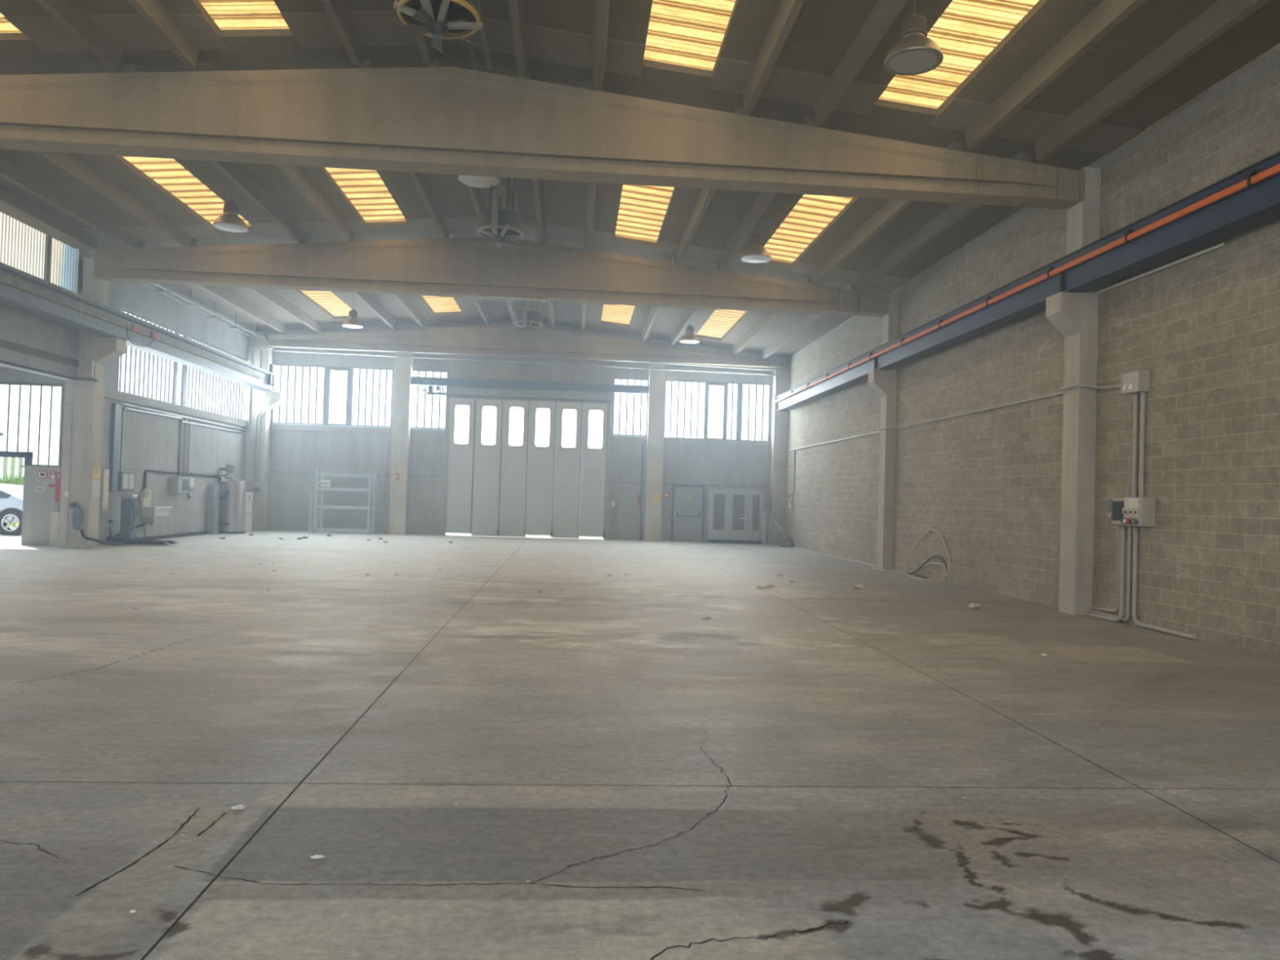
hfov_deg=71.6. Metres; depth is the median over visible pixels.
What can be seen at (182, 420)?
conduit
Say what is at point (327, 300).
skylight
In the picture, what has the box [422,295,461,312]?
skylight
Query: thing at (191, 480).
box
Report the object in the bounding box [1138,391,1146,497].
conduit
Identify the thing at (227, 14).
skylight
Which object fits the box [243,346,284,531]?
concrete column
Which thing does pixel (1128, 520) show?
outlet
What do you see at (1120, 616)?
conduit
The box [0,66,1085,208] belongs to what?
concrete beam
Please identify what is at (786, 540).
sack
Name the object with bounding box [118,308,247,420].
window
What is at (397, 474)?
fire sign
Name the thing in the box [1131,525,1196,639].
conduit
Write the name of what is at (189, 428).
conduit
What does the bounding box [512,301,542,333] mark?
ceiling fan
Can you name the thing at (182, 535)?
baseboard
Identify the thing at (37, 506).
wall
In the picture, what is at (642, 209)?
skylight
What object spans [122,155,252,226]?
skylight
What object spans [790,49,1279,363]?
trim
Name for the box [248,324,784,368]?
concrete beam
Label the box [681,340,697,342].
diffuser
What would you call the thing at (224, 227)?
diffuser
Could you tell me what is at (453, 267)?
concrete beam
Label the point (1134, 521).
outlet
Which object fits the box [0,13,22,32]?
skylight
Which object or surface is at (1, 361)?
conduit
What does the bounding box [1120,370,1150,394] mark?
junction box
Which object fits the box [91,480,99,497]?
notice
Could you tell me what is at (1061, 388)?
conduit
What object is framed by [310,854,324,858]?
paper scrap
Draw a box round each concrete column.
[57,257,126,548]
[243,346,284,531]
[388,351,413,534]
[644,363,666,541]
[768,368,790,544]
[867,293,899,569]
[1045,166,1101,615]
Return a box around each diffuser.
[216,223,244,231]
[344,324,361,328]
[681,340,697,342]
[743,256,768,262]
[889,50,937,73]
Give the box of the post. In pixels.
[49,511,59,546]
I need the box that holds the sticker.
[35,486,44,491]
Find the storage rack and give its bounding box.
[308,467,376,534]
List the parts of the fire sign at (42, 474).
panel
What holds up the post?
on the floor
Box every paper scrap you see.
[231,804,244,809]
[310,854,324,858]
[700,614,711,617]
[755,585,766,588]
[764,583,774,586]
[852,584,864,587]
[968,602,981,608]
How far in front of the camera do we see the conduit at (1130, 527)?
12.63 m
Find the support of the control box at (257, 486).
attached to the concrete column at (260, 500)
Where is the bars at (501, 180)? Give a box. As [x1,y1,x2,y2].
[498,177,524,238]
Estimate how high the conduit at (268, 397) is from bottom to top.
3.002 m
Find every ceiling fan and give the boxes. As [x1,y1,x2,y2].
[393,0,482,53]
[476,177,524,248]
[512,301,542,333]
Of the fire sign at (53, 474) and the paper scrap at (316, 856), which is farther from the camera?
the fire sign at (53, 474)
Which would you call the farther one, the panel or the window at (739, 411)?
the window at (739, 411)
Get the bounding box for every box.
[64,491,70,496]
[82,360,94,377]
[168,476,189,493]
[187,478,194,499]
[252,481,262,492]
[787,492,793,509]
[1103,497,1124,524]
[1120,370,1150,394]
[1120,497,1155,526]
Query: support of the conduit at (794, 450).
attached to the wall at (1205, 326)
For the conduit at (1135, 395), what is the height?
1.500 m
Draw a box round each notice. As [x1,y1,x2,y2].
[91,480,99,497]
[653,492,660,502]
[653,506,660,515]
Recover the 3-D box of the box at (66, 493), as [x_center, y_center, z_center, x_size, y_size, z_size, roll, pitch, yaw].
[-13.491,0.328,20.896,0.100,0.120,0.075,2,-1,-4]
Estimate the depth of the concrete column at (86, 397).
21.00 m
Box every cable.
[795,546,905,573]
[906,555,947,579]
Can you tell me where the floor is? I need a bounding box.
[0,530,1279,959]
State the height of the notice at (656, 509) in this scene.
0.300 m
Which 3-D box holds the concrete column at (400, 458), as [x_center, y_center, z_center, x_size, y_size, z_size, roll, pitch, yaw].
[-8.724,-1.333,32.381,0.580,6.620,0.359,2,-1,-4]
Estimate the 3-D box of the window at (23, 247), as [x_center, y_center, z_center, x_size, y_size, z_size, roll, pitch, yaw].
[-12.995,-5.058,16.958,0.100,1.240,8.800,2,-1,-4]
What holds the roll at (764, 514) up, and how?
on the floor
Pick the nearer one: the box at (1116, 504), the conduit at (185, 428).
the box at (1116, 504)
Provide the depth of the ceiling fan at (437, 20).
9.56 m
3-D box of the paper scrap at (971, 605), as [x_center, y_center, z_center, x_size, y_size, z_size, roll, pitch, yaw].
[5.349,1.999,14.153,0.219,0.083,0.137,2,-1,-4]
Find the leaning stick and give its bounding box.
[760,502,783,534]
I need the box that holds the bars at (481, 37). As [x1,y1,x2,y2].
[466,0,492,70]
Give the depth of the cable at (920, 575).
19.65 m
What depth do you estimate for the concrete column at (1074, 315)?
13.63 m
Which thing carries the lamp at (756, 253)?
hanging from the ceiling at (1073, 82)
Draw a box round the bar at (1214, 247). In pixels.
[1095,242,1224,294]
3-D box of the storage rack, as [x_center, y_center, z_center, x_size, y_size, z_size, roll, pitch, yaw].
[-10.612,0.749,31.706,2.065,2.320,0.910,2,-1,-4]
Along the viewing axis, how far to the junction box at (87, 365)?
20.93 m
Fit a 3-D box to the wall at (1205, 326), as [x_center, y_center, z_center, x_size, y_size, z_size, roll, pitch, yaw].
[7.098,-1.606,14.282,0.250,7.400,39.350,2,-1,-4]
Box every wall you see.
[0,248,253,545]
[0,368,65,546]
[253,320,787,543]
[785,42,1279,659]
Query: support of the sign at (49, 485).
attached to the wall at (37, 506)
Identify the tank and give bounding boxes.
[208,472,246,533]
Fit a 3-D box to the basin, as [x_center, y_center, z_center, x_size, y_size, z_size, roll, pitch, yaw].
[-13.408,0.775,24.548,0.500,0.976,1.080,2,-1,-4]
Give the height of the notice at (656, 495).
0.340 m
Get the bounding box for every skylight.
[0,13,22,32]
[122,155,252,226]
[198,0,288,29]
[300,289,359,316]
[324,167,406,222]
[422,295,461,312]
[600,304,635,324]
[614,184,674,242]
[643,0,735,71]
[696,309,746,337]
[763,194,853,262]
[878,0,1039,108]
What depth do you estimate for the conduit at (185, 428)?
26.76 m
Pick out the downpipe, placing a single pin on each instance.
(640, 538)
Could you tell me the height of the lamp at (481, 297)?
0.085 m
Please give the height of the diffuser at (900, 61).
0.016 m
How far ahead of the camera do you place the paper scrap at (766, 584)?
16.57 m
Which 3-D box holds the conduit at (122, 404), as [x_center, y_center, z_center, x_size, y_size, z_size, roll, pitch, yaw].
[-13.753,-1.048,27.223,0.056,1.746,8.777,2,-1,-4]
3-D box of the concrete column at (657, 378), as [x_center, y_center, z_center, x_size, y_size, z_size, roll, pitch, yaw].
[0.560,-1.040,33.080,0.610,6.620,0.359,2,-1,-4]
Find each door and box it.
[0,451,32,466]
[410,376,648,539]
[671,484,705,542]
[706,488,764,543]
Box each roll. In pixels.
[761,511,768,544]
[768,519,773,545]
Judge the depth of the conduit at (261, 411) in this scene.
31.64 m
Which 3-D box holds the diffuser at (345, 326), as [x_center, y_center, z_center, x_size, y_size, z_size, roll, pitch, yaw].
[-8.581,-4.589,26.512,0.584,0.016,0.584,2,-1,-4]
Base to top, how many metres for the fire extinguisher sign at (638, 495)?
0.420 m
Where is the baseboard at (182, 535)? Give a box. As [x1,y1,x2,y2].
[120,531,206,543]
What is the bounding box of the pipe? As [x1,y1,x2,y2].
[383,435,387,509]
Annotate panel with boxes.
[54,479,61,502]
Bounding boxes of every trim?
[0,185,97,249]
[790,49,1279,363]
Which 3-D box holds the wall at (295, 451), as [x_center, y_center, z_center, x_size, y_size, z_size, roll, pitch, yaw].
[-4.316,-1.929,32.982,20.120,8.100,0.290,2,-1,-4]
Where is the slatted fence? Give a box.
[2,457,30,481]
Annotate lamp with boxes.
[212,177,248,232]
[342,293,363,328]
[478,295,545,302]
[680,311,699,343]
[741,217,771,263]
[884,0,943,75]
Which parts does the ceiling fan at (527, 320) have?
blade, motor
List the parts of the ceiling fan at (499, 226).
blade, hanger rod, blade, blade, motor, hanger rod, hanger rod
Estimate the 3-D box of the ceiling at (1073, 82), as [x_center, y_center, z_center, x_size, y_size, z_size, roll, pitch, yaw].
[-2.733,-5.756,13.535,20.320,1.285,39.600,2,-1,-4]
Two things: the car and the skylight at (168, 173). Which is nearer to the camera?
the skylight at (168, 173)
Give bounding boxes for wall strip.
[99,469,109,509]
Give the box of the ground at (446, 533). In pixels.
[8,519,604,539]
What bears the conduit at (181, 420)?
attached to the wall at (151, 442)
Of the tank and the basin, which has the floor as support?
the tank
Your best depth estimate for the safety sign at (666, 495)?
33.25 m
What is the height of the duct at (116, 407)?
2.250 m
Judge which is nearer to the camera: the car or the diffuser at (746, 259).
the diffuser at (746, 259)
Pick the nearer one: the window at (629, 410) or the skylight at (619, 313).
the skylight at (619, 313)
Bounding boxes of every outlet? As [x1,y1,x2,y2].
[1126,518,1132,524]
[1130,518,1137,524]
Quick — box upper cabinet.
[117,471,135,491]
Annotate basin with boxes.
[137,492,173,525]
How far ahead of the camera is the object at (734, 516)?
32.97 m
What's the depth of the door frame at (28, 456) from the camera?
21.52 m
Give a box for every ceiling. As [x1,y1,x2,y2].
[0,0,1279,358]
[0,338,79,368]
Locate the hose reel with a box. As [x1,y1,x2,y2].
[69,502,120,545]
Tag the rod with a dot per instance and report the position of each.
(138, 496)
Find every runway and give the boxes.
[0,262,276,391]
[775,151,1279,411]
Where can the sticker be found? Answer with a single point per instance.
(37, 488)
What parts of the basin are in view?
splash plate, bowl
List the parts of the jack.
handle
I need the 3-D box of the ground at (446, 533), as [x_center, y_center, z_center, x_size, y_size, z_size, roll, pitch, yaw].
[-26.103,1.236,13.047,110.000,0.280,90.000,2,-1,-4]
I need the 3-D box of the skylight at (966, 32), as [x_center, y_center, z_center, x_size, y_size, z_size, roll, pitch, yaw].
[4.197,-5.615,9.042,1.070,0.145,8.240,2,-1,-4]
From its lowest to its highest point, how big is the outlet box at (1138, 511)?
0.400 m
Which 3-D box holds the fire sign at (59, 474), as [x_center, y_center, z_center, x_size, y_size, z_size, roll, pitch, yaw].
[-14.110,-0.107,21.573,0.100,0.180,0.015,2,-1,-4]
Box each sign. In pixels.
[37,470,47,479]
[48,484,54,487]
[49,471,57,479]
[57,471,61,479]
[91,460,101,479]
[395,473,399,479]
[637,493,640,505]
[663,492,669,497]
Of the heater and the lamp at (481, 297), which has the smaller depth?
the lamp at (481, 297)
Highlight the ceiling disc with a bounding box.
[457,174,499,187]
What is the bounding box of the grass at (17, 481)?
[0,471,23,527]
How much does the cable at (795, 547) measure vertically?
0.023 m
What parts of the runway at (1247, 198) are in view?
splice plate, splice plate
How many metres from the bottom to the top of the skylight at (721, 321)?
0.145 m
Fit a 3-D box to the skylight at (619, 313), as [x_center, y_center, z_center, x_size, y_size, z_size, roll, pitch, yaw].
[-0.556,-5.746,27.289,1.120,0.150,9.342,2,-1,-4]
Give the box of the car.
[0,483,23,535]
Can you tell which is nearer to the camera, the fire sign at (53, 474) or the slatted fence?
the fire sign at (53, 474)
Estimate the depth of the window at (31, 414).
21.59 m
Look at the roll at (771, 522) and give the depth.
32.60 m
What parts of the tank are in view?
lid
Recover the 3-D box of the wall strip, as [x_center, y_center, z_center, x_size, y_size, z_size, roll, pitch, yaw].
[-13.404,0.236,22.175,0.120,1.000,0.250,2,-1,-4]
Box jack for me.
[106,494,177,545]
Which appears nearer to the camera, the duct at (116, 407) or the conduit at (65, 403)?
the conduit at (65, 403)
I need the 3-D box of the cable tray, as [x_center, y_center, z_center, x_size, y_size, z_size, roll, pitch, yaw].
[-13.157,-5.319,26.429,0.400,0.486,9.900,2,-1,-4]
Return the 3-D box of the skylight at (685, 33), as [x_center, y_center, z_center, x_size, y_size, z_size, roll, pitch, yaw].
[0.844,-6.065,8.796,1.120,0.150,8.240,2,-1,-4]
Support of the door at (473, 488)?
in the wall at (295, 451)
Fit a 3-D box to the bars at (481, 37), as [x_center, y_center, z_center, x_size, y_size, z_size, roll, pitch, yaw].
[-1.984,-6.199,8.960,0.260,0.304,7.950,2,-1,-4]
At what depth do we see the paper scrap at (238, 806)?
4.38 m
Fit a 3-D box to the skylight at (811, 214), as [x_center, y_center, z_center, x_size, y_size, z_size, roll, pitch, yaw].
[3.518,-5.458,18.015,1.070,0.145,7.640,2,-1,-4]
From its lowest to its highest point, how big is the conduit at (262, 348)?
0.849 m
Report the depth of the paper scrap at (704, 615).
11.95 m
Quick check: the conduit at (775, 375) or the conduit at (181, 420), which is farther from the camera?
the conduit at (775, 375)
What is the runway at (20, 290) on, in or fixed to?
on the concrete column at (86, 397)
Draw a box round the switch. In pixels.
[253,487,259,491]
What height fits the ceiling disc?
0.608 m
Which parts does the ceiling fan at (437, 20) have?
blade, blade, blade, motor, blade, blade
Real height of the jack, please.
1.269 m
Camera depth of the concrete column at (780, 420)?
33.18 m
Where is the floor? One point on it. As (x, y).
(584, 757)
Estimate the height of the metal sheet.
1.620 m
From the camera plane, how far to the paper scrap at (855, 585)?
16.91 m
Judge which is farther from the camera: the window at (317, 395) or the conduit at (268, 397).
the window at (317, 395)
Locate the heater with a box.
[244,492,253,531]
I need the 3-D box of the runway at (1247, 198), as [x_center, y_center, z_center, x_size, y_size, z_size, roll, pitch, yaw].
[6.252,-3.081,19.284,0.440,0.585,27.400,2,-1,-4]
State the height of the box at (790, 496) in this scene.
0.600 m
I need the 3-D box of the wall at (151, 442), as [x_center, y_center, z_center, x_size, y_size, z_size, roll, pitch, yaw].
[-12.781,-2.333,12.764,0.390,7.600,39.300,2,-1,-4]
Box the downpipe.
[638,444,644,540]
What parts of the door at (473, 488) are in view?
frame, lock rod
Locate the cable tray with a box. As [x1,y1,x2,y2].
[140,282,262,337]
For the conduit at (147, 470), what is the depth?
25.90 m
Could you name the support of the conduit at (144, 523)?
attached to the wall at (151, 442)
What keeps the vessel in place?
on the tank
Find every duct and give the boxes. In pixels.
[108,403,120,491]
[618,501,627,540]
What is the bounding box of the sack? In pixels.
[778,531,794,547]
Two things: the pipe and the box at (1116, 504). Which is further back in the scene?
the pipe
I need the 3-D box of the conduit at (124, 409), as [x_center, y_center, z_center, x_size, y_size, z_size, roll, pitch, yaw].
[-13.569,-0.807,24.672,0.070,2.173,3.384,2,-1,-4]
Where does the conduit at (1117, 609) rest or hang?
attached to the box at (1116, 504)
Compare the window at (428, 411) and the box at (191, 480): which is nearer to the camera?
the box at (191, 480)
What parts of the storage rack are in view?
loose post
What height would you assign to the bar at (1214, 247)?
0.044 m
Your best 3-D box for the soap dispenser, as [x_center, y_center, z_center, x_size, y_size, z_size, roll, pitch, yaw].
[-13.507,0.360,24.297,0.220,0.270,0.220,2,-1,-4]
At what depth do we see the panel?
21.56 m
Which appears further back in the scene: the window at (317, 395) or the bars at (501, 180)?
the window at (317, 395)
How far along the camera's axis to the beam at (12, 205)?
18.81 m
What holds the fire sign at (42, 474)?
attached to the wall at (37, 506)
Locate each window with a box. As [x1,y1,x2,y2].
[0,212,79,293]
[0,381,64,466]
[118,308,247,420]
[271,364,393,427]
[410,369,448,429]
[612,377,648,436]
[663,379,770,440]
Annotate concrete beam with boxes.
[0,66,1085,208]
[93,236,888,316]
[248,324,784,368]
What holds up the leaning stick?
on the floor
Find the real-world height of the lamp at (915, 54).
1.506 m
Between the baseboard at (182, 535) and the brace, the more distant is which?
the brace
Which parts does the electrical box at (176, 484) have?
dark door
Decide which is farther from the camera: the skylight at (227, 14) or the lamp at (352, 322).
the lamp at (352, 322)
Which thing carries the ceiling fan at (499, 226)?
hanging from the ceiling at (1073, 82)
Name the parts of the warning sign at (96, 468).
text plate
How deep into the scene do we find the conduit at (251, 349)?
31.65 m
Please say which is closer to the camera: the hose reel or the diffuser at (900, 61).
the diffuser at (900, 61)
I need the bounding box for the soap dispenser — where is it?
[142,488,151,497]
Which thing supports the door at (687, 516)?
in the wall at (295, 451)
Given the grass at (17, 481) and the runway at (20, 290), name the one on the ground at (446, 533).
the grass at (17, 481)
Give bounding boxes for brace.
[262,333,270,345]
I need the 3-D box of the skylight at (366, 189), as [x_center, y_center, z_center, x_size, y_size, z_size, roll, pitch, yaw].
[-5.693,-6.200,17.330,1.100,0.130,7.640,2,-1,-4]
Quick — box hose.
[904,528,950,582]
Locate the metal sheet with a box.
[205,484,220,534]
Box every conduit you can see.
[0,360,97,382]
[65,403,71,548]
[115,522,146,536]
[118,403,246,470]
[119,407,181,471]
[143,469,221,488]
[177,417,182,476]
[182,417,186,476]
[182,420,245,434]
[186,419,191,477]
[247,348,253,432]
[253,397,266,481]
[257,397,269,481]
[258,347,273,368]
[274,345,775,370]
[274,349,777,394]
[786,383,1120,451]
[792,449,795,492]
[1087,524,1125,622]
[1091,525,1132,621]
[1092,524,1120,612]
[1131,393,1138,497]
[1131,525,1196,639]
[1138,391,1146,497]
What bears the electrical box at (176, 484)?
attached to the wall at (151, 442)
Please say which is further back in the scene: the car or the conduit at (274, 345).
the conduit at (274, 345)
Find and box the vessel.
[219,462,235,473]
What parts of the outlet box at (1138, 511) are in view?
plate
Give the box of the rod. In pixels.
[137,496,146,539]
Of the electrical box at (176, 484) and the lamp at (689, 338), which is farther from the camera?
the lamp at (689, 338)
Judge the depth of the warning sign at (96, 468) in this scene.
21.21 m
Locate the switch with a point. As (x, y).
(255, 489)

